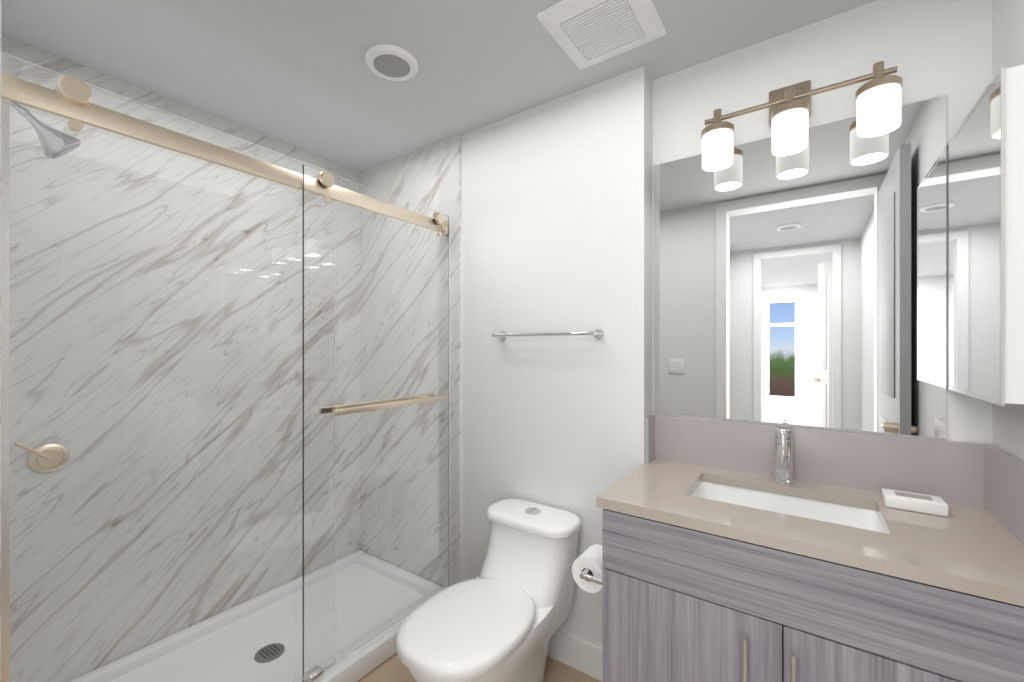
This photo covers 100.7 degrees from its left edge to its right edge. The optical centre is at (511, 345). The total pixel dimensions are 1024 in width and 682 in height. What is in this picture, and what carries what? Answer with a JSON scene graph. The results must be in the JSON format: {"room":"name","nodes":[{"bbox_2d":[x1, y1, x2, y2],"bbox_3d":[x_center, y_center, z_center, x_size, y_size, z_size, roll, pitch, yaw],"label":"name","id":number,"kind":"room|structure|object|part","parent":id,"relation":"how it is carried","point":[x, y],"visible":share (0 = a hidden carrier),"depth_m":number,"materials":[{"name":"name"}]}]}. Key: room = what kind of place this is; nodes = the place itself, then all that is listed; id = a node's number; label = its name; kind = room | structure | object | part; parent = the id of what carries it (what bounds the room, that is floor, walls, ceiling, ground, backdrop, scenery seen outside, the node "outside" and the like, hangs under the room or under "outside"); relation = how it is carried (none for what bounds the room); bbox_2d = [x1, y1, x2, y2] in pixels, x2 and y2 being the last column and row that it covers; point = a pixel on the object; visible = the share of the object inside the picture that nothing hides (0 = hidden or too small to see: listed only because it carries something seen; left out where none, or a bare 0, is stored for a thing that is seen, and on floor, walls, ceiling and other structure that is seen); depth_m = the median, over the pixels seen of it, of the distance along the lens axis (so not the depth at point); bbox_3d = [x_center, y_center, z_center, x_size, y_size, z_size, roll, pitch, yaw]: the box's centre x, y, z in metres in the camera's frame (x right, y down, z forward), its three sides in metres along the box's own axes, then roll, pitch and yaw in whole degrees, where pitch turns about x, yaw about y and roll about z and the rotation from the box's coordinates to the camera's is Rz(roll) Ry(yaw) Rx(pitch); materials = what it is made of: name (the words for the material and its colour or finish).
{"room":"bathroom","nodes":[
{"label":"bathroom","id":0,"kind":"room"},
{"bbox_2d":[1,0,876,171],"bbox_3d":[-0.280,-1.130,1.240,2.960,0.100,2.010,0,0,35],"label":"ceiling","id":1,"kind":"structure","parent":0,"point":[299,74],"depth_m":1.57,"materials":[{"name":"paint"}]},
{"bbox_2d":[365,44,417,80],"bbox_3d":[-0.457,-1.071,1.614,0.196,0.016,0.196,0,0,35],"label":"recessed light","id":2,"kind":"object","parent":1,"relation":"in","point":[390,62],"visible":1,"depth_m":1.59,"materials":[{"name":"plastic"}]},
{"bbox_2d":[537,0,665,69],"bbox_3d":[0.306,-1.069,1.422,0.330,0.022,0.330,0,0,35],"label":"ceiling vent","id":3,"kind":"object","parent":1,"relation":"in","point":[584,34],"visible":1,"depth_m":1.41,"materials":[{"name":"plastic"}]},
{"bbox_2d":[358,653,600,681],"bbox_3d":[-0.280,1.410,1.240,2.960,0.100,2.010,0,0,35],"label":"floor","id":4,"kind":"structure","parent":0,"point":[393,668],"depth_m":1.76,"materials":[{"name":"brown wood"}]},
{"bbox_2d":[1,51,449,681],"bbox_3d":[-1.043,0.335,1.790,0.815,2.050,1.496,0,0,35],"label":"shower","id":5,"kind":"object","parent":4,"relation":"on","point":[225,407],"visible":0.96,"depth_m":1.33,"materials":[{"name":"stone"}]},
{"bbox_2d":[396,499,580,681],"bbox_3d":[-0.070,1.024,1.556,0.410,0.672,0.758,0,0,35],"label":"toilet","id":6,"kind":"object","parent":4,"relation":"on","point":[503,616],"visible":1,"depth_m":1.52,"materials":[{"name":"ceramic"}]},
{"bbox_3d":[-0.145,0.937,1.449,0.390,0.044,0.496,0,0,35],"label":"seat","id":7,"kind":"part","parent":6,"relation":"part of","materials":[{"name":"ceramic"}]},
{"bbox_3d":[0.058,0.919,1.738,0.390,0.362,0.306,0,0,35],"label":"tank","id":8,"kind":"part","parent":6,"relation":"part of","materials":[{"name":"ceramic"}]},
{"bbox_3d":[0.085,0.716,1.778,0.410,0.040,0.218,0,0,35],"label":"lid","id":9,"kind":"part","parent":6,"relation":"part of","materials":[{"name":"ceramic"}]},
{"bbox_2d":[572,414,1023,681],"bbox_3d":[0.736,0.818,1.245,1.059,1.085,0.593,0,0,35],"label":"bathroom vanity","id":10,"kind":"object","parent":4,"relation":"on","point":[732,551],"visible":1,"depth_m":1.09,"materials":[{"name":"laminate"}]},
{"bbox_3d":[0.268,0.725,1.402,0.016,0.016,0.166,0,0,35],"label":"arm","id":11,"kind":"part","parent":10,"relation":"part of"},
{"bbox_3d":[0.258,0.725,1.315,0.085,0.016,0.016,0,0,35],"label":"post","id":12,"kind":"part","parent":10,"relation":"part of","materials":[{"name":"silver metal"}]},
{"bbox_3d":[0.457,0.957,1.133,0.448,0.597,0.018,0,0,35],"label":"door","id":13,"kind":"part","parent":10,"relation":"part of","materials":[{"name":"laminate"}]},
{"bbox_3d":[0.558,0.780,1.014,0.012,0.160,0.012,0,0,35],"label":"handle","id":14,"kind":"part","parent":10,"relation":"part of","materials":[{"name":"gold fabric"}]},
{"bbox_3d":[0.566,0.720,1.027,0.010,0.010,0.030,0,0,35],"label":"handle","id":15,"kind":"part","parent":10,"relation":"part of","materials":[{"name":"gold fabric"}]},
{"bbox_2d":[772,428,794,483],"bbox_3d":[0.877,0.362,1.375,0.062,0.175,0.168,0,0,35],"label":"faucet","id":16,"kind":"object","parent":10,"relation":"on","point":[783,439],"depth_m":1.40,"materials":[{"name":"silver metal"}]},
{"bbox_3d":[0.637,0.780,0.959,0.012,0.160,0.012,0,0,35],"label":"handle","id":17,"kind":"part","parent":10,"relation":"part of","materials":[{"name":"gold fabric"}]},
{"bbox_3d":[0.646,0.720,0.971,0.010,0.010,0.030,0,0,35],"label":"handle","id":18,"kind":"part","parent":10,"relation":"part of","materials":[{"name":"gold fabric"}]},
{"bbox_3d":[0.834,0.957,0.869,0.466,0.597,0.018,0,0,35],"label":"door","id":19,"kind":"part","parent":10,"relation":"part of","materials":[{"name":"laminate"}]},
{"bbox_2d":[882,488,947,516],"bbox_3d":[1.115,0.432,1.179,0.125,0.033,0.080,0,0,35],"label":"soap box","id":20,"kind":"object","parent":10,"relation":"on","point":[920,503],"visible":1,"depth_m":1.16,"materials":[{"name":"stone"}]},
{"bbox_2d":[461,66,652,647],"bbox_3d":[-0.154,0.140,2.238,1.780,2.440,0.230,0,0,35],"label":"wall","id":21,"kind":"structure","parent":0,"point":[556,215],"depth_m":1.84,"materials":[{"name":"paint"}]},
{"bbox_2d":[360,134,460,585],"bbox_3d":[-0.604,0.140,2.404,0.828,2.440,0.014,0,0,35],"label":"wall","id":22,"kind":"structure","parent":21,"relation":"attached to","point":[428,177],"depth_m":2.20,"materials":[{"name":"tile"}]},
{"bbox_2d":[492,329,603,339],"bbox_3d":[0.136,-0.050,1.850,0.530,0.040,0.072,0,0,35],"label":"towel rail","id":23,"kind":"object","parent":21,"relation":"attached to","point":[596,333],"visible":1,"depth_m":1.78,"materials":[{"name":"silver metal"}]},
{"bbox_3d":[0.336,-0.050,1.709,0.018,0.018,0.072,0,0,35],"label":"post","id":24,"kind":"part","parent":23,"relation":"part of","materials":[{"name":"silver metal"}]},
{"bbox_2d":[547,629,602,681],"bbox_3d":[0.122,1.298,1.896,0.935,0.125,0.014,0,0,35],"label":"baseboard","id":25,"kind":"structure","parent":21,"relation":"attached to","point":[581,655],"depth_m":1.78,"materials":[{"name":"paint"}]},
{"bbox_2d":[653,0,991,443],"bbox_3d":[1.041,0.140,1.469,1.060,2.440,0.120,0,0,35],"label":"wall","id":26,"kind":"structure","parent":0,"point":[929,49],"depth_m":1.36,"materials":[{"name":"paint"}]},
{"bbox_2d":[654,95,945,437],"bbox_3d":[0.919,-0.231,1.476,0.841,0.998,0.005,0,0,35],"label":"mirror","id":27,"kind":"object","parent":26,"relation":"attached to","point":[806,287],"visible":0.93,"depth_m":1.42,"materials":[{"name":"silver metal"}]},
{"bbox_2d":[701,61,902,170],"bbox_3d":[0.908,-0.758,1.380,0.529,0.264,0.176,0,0,35],"label":"sconce","id":28,"kind":"object","parent":26,"relation":"attached to","point":[878,98],"visible":1,"depth_m":1.31,"materials":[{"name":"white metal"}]},
{"bbox_3d":[0.713,-0.679,1.472,0.100,0.105,0.100,0,0,35],"label":"lamp shade","id":29,"kind":"part","parent":28,"relation":"part of","materials":[{"name":"white glass"}]},
{"bbox_3d":[0.944,-0.830,1.444,0.080,0.080,0.008,0,0,35],"label":"plate","id":30,"kind":"part","parent":28,"relation":"part of","materials":[{"name":"brown metal"}]},
{"bbox_3d":[0.949,-0.830,1.452,0.120,0.120,0.012,0,0,35],"label":"plate","id":31,"kind":"part","parent":28,"relation":"part of","materials":[{"name":"brown metal"}]},
{"bbox_3d":[0.885,-0.679,1.352,0.100,0.105,0.100,0,0,35],"label":"lamp shade","id":32,"kind":"part","parent":28,"relation":"part of","materials":[{"name":"white glass"}]},
{"bbox_3d":[1.062,-0.679,1.228,0.100,0.105,0.100,0,0,35],"label":"lamp shade","id":33,"kind":"part","parent":28,"relation":"part of","materials":[{"name":"white glass"}]},
{"bbox_2d":[992,0,1023,461],"bbox_3d":[0.290,0.140,-0.423,0.120,2.440,3.840,0,0,35],"label":"wall","id":34,"kind":"structure","parent":0,"point":[1007,53],"depth_m":1.09,"materials":[{"name":"paint"}]},
{"bbox_2d":[947,64,1023,405],"bbox_3d":[1.182,-0.230,1.036,0.090,0.710,0.422,0,0,35],"label":"medicine cabinet mirror","id":35,"kind":"object","parent":34,"relation":"attached to","point":[985,253],"visible":1,"depth_m":0.95,"materials":[{"name":"mirror"}]},
{"bbox_3d":[-1.443,0.140,2.054,0.120,2.440,2.010,0,0,35],"label":"wall","id":36,"kind":"structure","parent":0,"visible":0},
{"bbox_2d":[1,34,359,183],"bbox_3d":[-1.381,0.140,2.028,0.012,2.440,1.522,0,0,35],"label":"wall","id":37,"kind":"structure","parent":36,"relation":"attached to","point":[35,55],"depth_m":1.82,"materials":[{"name":"tile"}]}
]}

